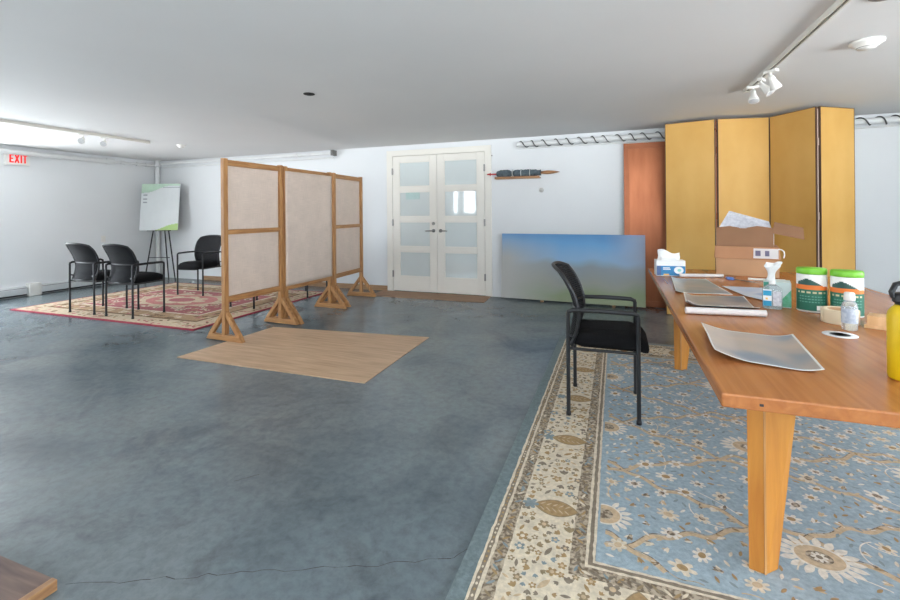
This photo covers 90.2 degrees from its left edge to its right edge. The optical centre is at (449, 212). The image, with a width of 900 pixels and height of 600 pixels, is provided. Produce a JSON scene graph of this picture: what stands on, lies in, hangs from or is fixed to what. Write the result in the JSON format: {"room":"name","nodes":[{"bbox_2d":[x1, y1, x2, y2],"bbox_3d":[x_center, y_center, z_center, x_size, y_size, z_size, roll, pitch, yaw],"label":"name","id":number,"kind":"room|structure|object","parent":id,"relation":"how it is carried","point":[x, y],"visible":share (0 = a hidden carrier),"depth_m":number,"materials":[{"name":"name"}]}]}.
{"room":"community hall","nodes":[
{"label":"community hall","id":0,"kind":"room"},
{"bbox_2d":[0,145,155,299],"bbox_3d":[-7.254,0.146,4.578,0.200,2.228,9.175,0,0,20],"label":"wall","id":1,"kind":"structure","parent":0,"point":[47,204],"depth_m":7.17,"materials":[{"name":"white paint"}]},
{"bbox_2d":[0,286,27,298],"bbox_3d":[-6.958,1.173,4.960,0.074,0.140,3.690,0,0,20],"label":"baseboard heater","id":2,"kind":"object","parent":1,"relation":"attached to","point":[5,293],"visible":1,"depth_m":6.53,"materials":[{"name":"metal"}]},
{"bbox_2d":[3,154,29,165],"bbox_3d":[-6.375,-0.787,6.607,0.060,0.190,0.295,0,0,20],"label":"exit sign","id":3,"kind":"object","parent":1,"relation":"attached to","point":[8,159],"visible":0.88,"depth_m":6.58,"materials":[{"name":"white plastic"}]},
{"bbox_2d":[0,148,114,163],"bbox_3d":[-7.228,-0.875,4.163,0.100,0.100,7.820,0,0,20],"label":"pipe","id":4,"kind":"object","parent":1,"relation":"attached to","point":[2,150],"visible":1,"depth_m":7.00,"materials":[{"name":"white metal"}]},
{"bbox_2d":[42,280,107,292],"bbox_3d":[-6.027,1.165,7.489,0.074,0.140,1.360,0,0,20],"label":"baseboard heater","id":5,"kind":"object","parent":1,"relation":"attached to","point":[61,285],"visible":0.47,"depth_m":7.12,"materials":[{"name":"metal"}]},
{"bbox_2d":[101,236,105,241],"bbox_3d":[-5.977,0.460,7.735,0.008,0.114,0.070,0,0,20],"label":"wall outlet","id":6,"kind":"object","parent":1,"relation":"attached to","point":[103,238],"visible":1,"depth_m":7.74,"materials":[{"name":"white plastic"}]},
{"bbox_2d":[115,161,160,166],"bbox_3d":[-5.743,-0.887,8.216,0.154,0.070,0.790,0,0,30],"label":"pipe","id":7,"kind":"object","parent":1,"relation":"attached to","point":[120,162],"visible":0.98,"depth_m":8.23,"materials":[{"name":"white metal"}]},
{"bbox_2d":[0,277,673,599],"bbox_3d":[-1.196,1.310,2.350,13.090,0.200,9.175,0,0,20],"label":"floor","id":8,"kind":"structure","parent":0,"point":[122,457],"depth_m":2.29,"materials":[{"name":"concrete"}]},
{"bbox_2d":[0,555,56,599],"bbox_3d":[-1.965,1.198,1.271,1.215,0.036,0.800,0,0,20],"label":"table","id":9,"kind":"object","parent":8,"relation":"on","point":[18,581],"visible":1,"depth_m":1.43,"materials":[{"name":"brown wood"}]},
{"bbox_2d":[26,282,41,295],"bbox_3d":[-6.279,1.157,6.766,0.100,0.190,0.150,0,0,20],"label":"box","id":10,"kind":"object","parent":8,"relation":"on","point":[35,288],"visible":1,"depth_m":6.73,"materials":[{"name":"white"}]},
{"bbox_2d":[145,230,175,280],"bbox_3d":[-5.268,0.494,8.289,0.582,1.504,0.322,0,0,0],"label":"easel","id":11,"kind":"object","parent":8,"relation":"on","point":[166,257],"visible":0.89,"depth_m":8.18,"materials":[{"name":"black metal"}]},
{"bbox_2d":[139,184,179,229],"bbox_3d":[-5.303,-0.099,8.201,0.700,0.851,0.097,0,0,0],"label":"poster board","id":12,"kind":"object","parent":11,"relation":"on","point":[159,210],"visible":1,"depth_m":8.20,"materials":[{"name":"white paper"}]},
{"bbox_2d":[10,282,322,330],"bbox_3d":[-3.735,1.224,6.250,3.150,0.013,2.300,0,0,20],"label":"area rug","id":13,"kind":"object","parent":8,"relation":"on","point":[190,310],"visible":0.79,"depth_m":5.80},
{"bbox_2d":[65,243,127,314],"bbox_3d":[-4.412,0.792,5.594,0.478,0.865,0.561,0,0,20],"label":"chair","id":14,"kind":"object","parent":13,"relation":"on","point":[87,262],"visible":0.91,"depth_m":5.43,"materials":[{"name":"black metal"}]},
{"bbox_2d":[102,243,165,318],"bbox_3d":[-3.785,0.786,5.358,0.478,0.865,0.561,0,0,20],"label":"chair","id":15,"kind":"object","parent":13,"relation":"on","point":[124,263],"visible":1,"depth_m":5.21,"materials":[{"name":"black metal"}]},
{"bbox_2d":[177,235,221,295],"bbox_3d":[-3.773,0.786,6.815,0.478,0.865,0.561,0,0,14],"label":"chair","id":16,"kind":"object","parent":13,"relation":"on","point":[206,251],"visible":0.87,"depth_m":6.90,"materials":[{"name":"black metal"}]},
{"bbox_2d":[230,296,257,308],"bbox_3d":[-2.535,0.776,5.892,0.561,0.865,0.478,0,0,20],"label":"chair","id":17,"kind":"object","parent":13,"relation":"on","point":[256,296],"visible":0.12,"depth_m":5.62,"materials":[{"name":"black metal"}]},
{"bbox_2d":[305,281,327,297],"bbox_3d":[-2.086,0.772,6.590,0.561,0.865,0.478,0,0,20],"label":"chair","id":18,"kind":"object","parent":13,"relation":"on","point":[306,287],"visible":0.08,"depth_m":6.73,"materials":[{"name":"black metal"}]},
{"bbox_2d":[70,474,466,583],"bbox_3d":[-0.574,1.204,1.582,1.186,0.001,0.700,0,0,20],"label":"crack","id":19,"kind":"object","parent":8,"relation":"on","point":[258,474],"depth_m":1.51,"materials":[{"name":"grey concrete"}]},
{"bbox_2d":[177,327,428,383],"bbox_3d":[-1.237,1.207,4.027,1.795,0.005,1.225,0,0,20],"label":"plywood sheet","id":20,"kind":"object","parent":8,"relation":"on","point":[357,357],"visible":0.93,"depth_m":3.86,"materials":[{"name":"beige wood"}]},
{"bbox_2d":[206,158,298,342],"bbox_3d":[-1.993,0.348,4.577,0.468,1.723,0.761,0,0,23],"label":"screen","id":21,"kind":"object","parent":20,"relation":"on","point":[252,235],"visible":1,"depth_m":4.54,"materials":[{"name":"beige fabric"}]},
{"bbox_2d":[272,166,345,323],"bbox_3d":[-1.678,0.351,5.338,0.468,1.723,0.865,0,0,21],"label":"screen","id":22,"kind":"object","parent":8,"relation":"on","point":[307,194],"visible":0.97,"depth_m":5.27,"materials":[{"name":"beige fabric"}]},
{"bbox_2d":[321,173,375,306],"bbox_3d":[-1.397,0.349,6.156,0.468,1.723,0.776,0,0,17],"label":"screen","id":23,"kind":"object","parent":8,"relation":"on","point":[347,191],"visible":0.98,"depth_m":6.15,"materials":[{"name":"beige fabric"}]},
{"bbox_2d":[375,290,490,302],"bbox_3d":[-0.289,1.198,6.419,1.720,0.007,0.460,0,0,20],"label":"mat","id":24,"kind":"object","parent":8,"relation":"on","point":[385,293],"visible":1,"depth_m":6.38,"materials":[{"name":"brown fabric"}]},
{"bbox_2d":[501,234,645,307],"bbox_3d":[1.556,0.737,5.865,1.832,0.898,0.126,0,0,24],"label":"landscape painting","id":25,"kind":"object","parent":8,"relation":"on","point":[613,265],"visible":0.98,"depth_m":5.83,"materials":[{"name":"blue paint"}]},
{"bbox_2d":[623,141,665,307],"bbox_3d":[2.620,0.149,5.560,0.860,2.055,0.064,0,0,20],"label":"panel","id":26,"kind":"object","parent":8,"relation":"on","point":[644,163],"visible":0.33,"depth_m":5.61,"materials":[{"name":"brown wood"}]},
{"bbox_2d":[445,336,899,599],"bbox_3d":[2.028,1.177,2.224,3.250,0.012,3.230,0,0,20],"label":"area rug","id":27,"kind":"object","parent":8,"relation":"on","point":[592,502],"visible":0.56,"depth_m":1.83,"materials":[{"name":"blue carpet"}]},
{"bbox_2d":[551,261,648,425],"bbox_3d":[0.921,0.747,2.780,0.561,0.865,0.478,0,0,20],"label":"chair","id":28,"kind":"object","parent":27,"relation":"on","point":[626,336],"visible":1,"depth_m":2.62,"materials":[{"name":"black fabric"}]},
{"bbox_2d":[648,268,899,574],"bbox_3d":[1.857,0.833,2.419,1.250,0.678,2.951,0,0,20],"label":"wooden table","id":29,"kind":"object","parent":27,"relation":"on","point":[854,386],"visible":0.7,"depth_m":1.47,"materials":[{"name":"brown wood"}]},
{"bbox_2d":[654,249,684,275],"bbox_3d":[1.733,0.392,3.541,0.205,0.205,0.112,0,0,16],"label":"tissue box","id":30,"kind":"object","parent":29,"relation":"on","point":[667,263],"visible":0.96,"depth_m":3.50,"materials":[{"name":"white cardboard"}]},
{"bbox_2d":[679,274,723,276],"bbox_3d":[1.911,0.480,3.411,0.306,0.025,0.026,0,0,9],"label":"paper roll","id":31,"kind":"object","parent":29,"relation":"on","point":[680,275],"visible":1,"depth_m":3.40,"materials":[{"name":"white paper"}]},
{"bbox_2d":[672,277,732,294],"bbox_3d":[1.658,0.487,3.035,0.315,0.015,0.680,0,0,20],"label":"printed sheet","id":32,"kind":"object","parent":29,"relation":"on","point":[701,286],"visible":1,"depth_m":2.95,"materials":[{"name":"paper"}]},
{"bbox_2d":[683,292,758,308],"bbox_3d":[1.454,0.466,2.439,0.318,0.053,0.550,0,0,25],"label":"printed sheet","id":33,"kind":"object","parent":29,"relation":"on","point":[695,300],"visible":1,"depth_m":2.47,"materials":[{"name":"grey paper"}]},
{"bbox_2d":[685,307,766,316],"bbox_3d":[1.331,0.481,2.171,0.347,0.032,0.033,0,0,14],"label":"paper roll","id":34,"kind":"object","parent":29,"relation":"on","point":[688,310],"visible":1,"depth_m":2.16,"materials":[{"name":"white paper"}]},
{"bbox_2d":[725,277,755,282],"bbox_3d":[2.077,0.486,3.217,0.074,0.013,0.260,0,0,-10],"label":"pen","id":35,"kind":"object","parent":29,"relation":"on","point":[728,278],"visible":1,"depth_m":3.26,"materials":[{"name":"plastic"}]},
{"bbox_2d":[723,286,761,299],"bbox_3d":[1.819,0.485,2.699,0.220,0.009,0.520,0,0,20],"label":"printed sheet","id":36,"kind":"object","parent":29,"relation":"on","point":[754,292],"visible":0.84,"depth_m":2.77,"materials":[{"name":"white paper"}]},
{"bbox_2d":[714,245,784,277],"bbox_3d":[2.366,0.376,3.558,0.452,0.227,0.325,0,0,33],"label":"cardboard box","id":37,"kind":"object","parent":29,"relation":"on","point":[730,260],"visible":0.93,"depth_m":3.44,"materials":[{"name":"cardboard"}]},
{"bbox_2d":[716,211,803,246],"bbox_3d":[2.389,0.124,3.472,0.550,0.275,0.254,0,0,37],"label":"cardboard box","id":38,"kind":"object","parent":37,"relation":"on","point":[736,229],"visible":1,"depth_m":3.45,"materials":[{"name":"brown cardboard"}]},
{"bbox_2d":[701,322,824,370],"bbox_3d":[1.120,0.482,1.662,0.317,0.033,0.474,0,0,27],"label":"printed sheet","id":39,"kind":"object","parent":29,"relation":"on","point":[784,351],"visible":1,"depth_m":1.62,"materials":[{"name":"grey paper"}]},
{"bbox_2d":[748,278,783,280],"bbox_3d":[2.262,0.482,3.207,0.221,0.015,0.016,0,0,25],"label":"wooden dowel","id":40,"kind":"object","parent":29,"relation":"on","point":[758,279],"visible":0.52,"depth_m":3.22,"materials":[{"name":"wood"}]},
{"bbox_2d":[762,280,782,309],"bbox_3d":[1.663,0.422,2.316,0.084,0.146,0.054,0,0,32],"label":"spray bottle","id":41,"kind":"object","parent":29,"relation":"on","point":[772,296],"visible":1,"depth_m":2.30,"materials":[{"name":"clear plastic"}]},
{"bbox_2d":[763,261,790,307],"bbox_3d":[1.741,0.378,2.390,0.118,0.234,0.112,0,0,34],"label":"tissue box","id":42,"kind":"object","parent":29,"relation":"on","point":[771,268],"visible":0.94,"depth_m":2.37,"materials":[{"name":"cardboard"}]},
{"bbox_2d":[783,291,790,306],"bbox_3d":[1.741,0.446,2.324,0.044,0.090,0.001,0,0,34],"label":"print","id":43,"kind":"object","parent":42,"relation":"attached to","point":[787,299],"depth_m":2.32},
{"bbox_2d":[796,266,827,312],"bbox_3d":[1.812,0.385,2.248,0.124,0.219,0.099,0,0,36],"label":"wipes canister","id":44,"kind":"object","parent":29,"relation":"on","point":[811,282],"visible":0.96,"depth_m":2.21,"materials":[{"name":"green plastic"}]},
{"bbox_2d":[820,306,859,325],"bbox_3d":[1.752,0.465,2.020,0.141,0.060,0.136,0,0,20],"label":"tape roll","id":45,"kind":"object","parent":29,"relation":"on","point":[828,314],"visible":0.61,"depth_m":2.00,"materials":[{"name":"beige paper"}]},
{"bbox_2d":[822,331,858,338],"bbox_3d":[1.580,0.495,1.817,0.114,0.002,0.114,0,0,20],"label":"disc","id":46,"kind":"object","parent":29,"relation":"on","point":[837,334],"visible":1,"depth_m":1.81,"materials":[{"name":"white plastic"}]},
{"bbox_2d":[830,269,863,317],"bbox_3d":[1.896,0.384,2.143,0.124,0.219,0.099,0,0,44],"label":"wipes canister","id":47,"kind":"object","parent":29,"relation":"on","point":[841,280],"visible":0.73,"depth_m":2.11,"materials":[{"name":"white plastic"}]},
{"bbox_2d":[841,292,857,330],"bbox_3d":[1.687,0.417,1.895,0.055,0.157,0.055,0,0,20],"label":"sanitizer bottle","id":48,"kind":"object","parent":29,"relation":"on","point":[849,308],"visible":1,"depth_m":1.88,"materials":[{"name":"clear plastic"}]},
{"bbox_2d":[864,323,886,330],"bbox_3d":[1.953,0.486,1.815,0.116,0.014,0.400,0,0,-42],"label":"wooden tray","id":49,"kind":"object","parent":29,"relation":"on","point":[865,325],"visible":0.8,"depth_m":1.90,"materials":[{"name":"brown wood"}]},
{"bbox_2d":[867,312,885,326],"bbox_3d":[1.865,0.465,1.917,0.085,0.044,0.114,0,0,-42],"label":"wood block","id":50,"kind":"object","parent":49,"relation":"on","point":[876,319],"visible":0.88,"depth_m":1.91,"materials":[{"name":"beige wood"}]},
{"bbox_2d":[886,281,899,380],"bbox_3d":[1.364,0.348,1.337,0.091,0.299,0.091,0,0,20],"label":"water bottle","id":51,"kind":"object","parent":29,"relation":"on","point":[893,313],"visible":1,"depth_m":1.34,"materials":[{"name":"metal"}]},
{"bbox_2d":[665,106,855,314],"bbox_3d":[3.230,0.075,4.780,1.668,2.193,0.357,0,0,35],"label":"folding screen","id":52,"kind":"object","parent":8,"relation":"on","point":[795,168],"visible":0.66,"depth_m":4.78,"materials":[{"name":"gold wood"}]},
{"bbox_2d":[0,0,899,160],"bbox_3d":[-1.216,-1.118,2.350,13.090,0.200,9.175,0,0,20],"label":"ceiling","id":53,"kind":"structure","parent":0,"point":[213,78],"depth_m":3.20,"materials":[{"name":"paint"}]},
{"bbox_2d":[0,119,149,143],"bbox_3d":[-5.226,-0.968,3.484,0.042,0.034,5.930,0,0,20],"label":"ceiling track","id":54,"kind":"object","parent":53,"relation":"attached to","point":[1,120],"visible":1,"depth_m":5.34,"materials":[{"name":"white metal"}]},
{"bbox_2d":[77,134,87,143],"bbox_3d":[-4.471,-0.893,5.453,0.090,0.133,0.112,0,0,-25],"label":"track spotlight","id":55,"kind":"object","parent":54,"relation":"attached to","point":[79,140],"visible":1,"depth_m":5.43,"materials":[{"name":"white metal"}]},
{"bbox_2d":[100,137,109,146],"bbox_3d":[-4.385,-0.894,5.687,0.090,0.133,0.112,0,0,-25],"label":"track spotlight","id":56,"kind":"object","parent":54,"relation":"attached to","point":[102,143],"visible":1,"depth_m":5.67,"materials":[{"name":"white metal"}]},
{"bbox_2d":[303,92,314,95],"bbox_3d":[-1.210,-1.012,3.853,0.096,0.013,0.096,0,0,20],"label":"recessed light","id":57,"kind":"object","parent":53,"relation":"in","point":[305,93],"visible":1,"depth_m":3.83,"materials":[{"name":"black metal"}]},
{"bbox_2d":[743,0,850,92],"bbox_3d":[1.850,-1.026,2.006,0.042,0.034,3.850,0,0,20],"label":"ceiling track","id":58,"kind":"object","parent":53,"relation":"attached to","point":[838,5],"visible":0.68,"depth_m":2.61,"materials":[{"name":"white metal"}]},
{"bbox_2d":[746,85,759,103],"bbox_3d":[2.428,-0.945,3.590,0.090,0.145,0.092,0,0,30],"label":"track spotlight","id":59,"kind":"object","parent":58,"relation":"attached to","point":[753,99],"visible":0.96,"depth_m":3.59,"materials":[{"name":"white metal"}]},
{"bbox_2d":[757,77,774,96],"bbox_3d":[2.390,-0.945,3.381,0.090,0.144,0.104,0,0,-40],"label":"track spotlight","id":60,"kind":"object","parent":58,"relation":"attached to","point":[765,88],"visible":0.88,"depth_m":3.38,"materials":[{"name":"white metal"}]},
{"bbox_2d":[763,68,781,90],"bbox_3d":[2.324,-0.944,3.214,0.101,0.145,0.090,0,0,-20],"label":"track spotlight","id":61,"kind":"object","parent":58,"relation":"attached to","point":[774,84],"visible":1,"depth_m":3.19,"materials":[{"name":"white metal"}]},
{"bbox_2d":[848,36,885,50],"bbox_3d":[2.557,-1.026,2.753,0.170,0.046,0.170,0,0,20],"label":"smoke detector","id":62,"kind":"object","parent":53,"relation":"attached to","point":[864,44],"visible":1,"depth_m":2.72,"materials":[{"name":"white plastic"}]},
{"bbox_2d":[160,113,899,296],"bbox_3d":[0.345,0.083,6.561,13.090,2.228,0.200,0,0,20],"label":"wall","id":63,"kind":"structure","parent":0,"point":[586,195],"depth_m":6.12,"materials":[{"name":"white paint"}]},
{"bbox_2d":[155,161,160,272],"bbox_3d":[-5.590,0.133,8.588,0.084,2.228,0.084,0,0,20],"label":"trim","id":64,"kind":"structure","parent":63,"relation":"attached to","point":[157,169],"depth_m":8.55,"materials":[{"name":"white metal"}]},
{"bbox_2d":[162,157,333,167],"bbox_3d":[-3.670,-0.865,7.877,3.820,0.024,0.024,0,0,20],"label":"ceiling pipe","id":65,"kind":"object","parent":63,"relation":"attached to","point":[324,157],"visible":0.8,"depth_m":7.66,"materials":[{"name":"white metal"}]},
{"bbox_2d":[160,150,336,164],"bbox_3d":[-3.658,-0.937,7.851,3.862,0.085,0.110,0,0,20],"label":"ceiling pipe","id":66,"kind":"object","parent":63,"relation":"attached to","point":[332,152],"visible":1,"depth_m":7.67,"materials":[{"name":"white metal"}]},
{"bbox_2d":[204,276,387,289],"bbox_3d":[-2.743,1.185,7.587,3.788,0.075,0.015,0,0,20],"label":"baseboard","id":67,"kind":"structure","parent":63,"relation":"attached to","point":[217,278],"depth_m":7.21,"materials":[{"name":"brown wood"}]},
{"bbox_2d":[392,155,437,292],"bbox_3d":[-0.542,0.169,6.761,0.741,2.047,0.101,0,0,20],"label":"door","id":68,"kind":"structure","parent":63,"relation":"in","point":[414,221],"depth_m":6.77,"materials":[{"name":"beige paint"}]},
{"bbox_2d":[406,192,419,199],"bbox_3d":[-0.565,-0.268,6.789,0.230,0.145,0.005,0,0,20],"label":"paper notice","id":69,"kind":"object","parent":68,"relation":"attached to","point":[409,196],"visible":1,"depth_m":6.79,"materials":[{"name":"white paper"}]},
{"bbox_2d":[386,145,492,296],"bbox_3d":[-0.171,0.126,6.693,1.664,2.150,0.128,0,0,20],"label":"trim","id":70,"kind":"structure","parent":63,"relation":"attached to","point":[486,149],"depth_m":6.54,"materials":[{"name":"beige paint"}]},
{"bbox_2d":[437,152,485,294],"bbox_3d":[0.157,0.163,6.504,0.741,2.047,0.101,0,0,20],"label":"door","id":71,"kind":"structure","parent":63,"relation":"in","point":[461,223],"depth_m":6.52,"materials":[{"name":"beige paint"}]},
{"bbox_2d":[495,175,540,179],"bbox_3d":[0.929,-0.478,6.177,0.620,0.030,0.112,0,0,20],"label":"wall rack","id":72,"kind":"object","parent":63,"relation":"attached to","point":[511,177],"visible":1,"depth_m":6.13,"materials":[{"name":"brown wood"}]},
{"bbox_2d":[487,169,558,176],"bbox_3d":[0.994,-0.537,6.151,1.010,0.114,0.114,0,0,20],"label":"banner","id":73,"kind":"object","parent":72,"relation":"on","point":[502,173],"visible":0.96,"depth_m":6.11,"materials":[{"name":"fabric"}]},
{"bbox_2d":[517,115,899,148],"bbox_3d":[3.574,-0.963,5.202,5.656,0.138,0.099,0,0,20],"label":"cable tray","id":74,"kind":"object","parent":63,"relation":"attached to","point":[609,139],"visible":0.54,"depth_m":5.71,"materials":[{"name":"white metal"}]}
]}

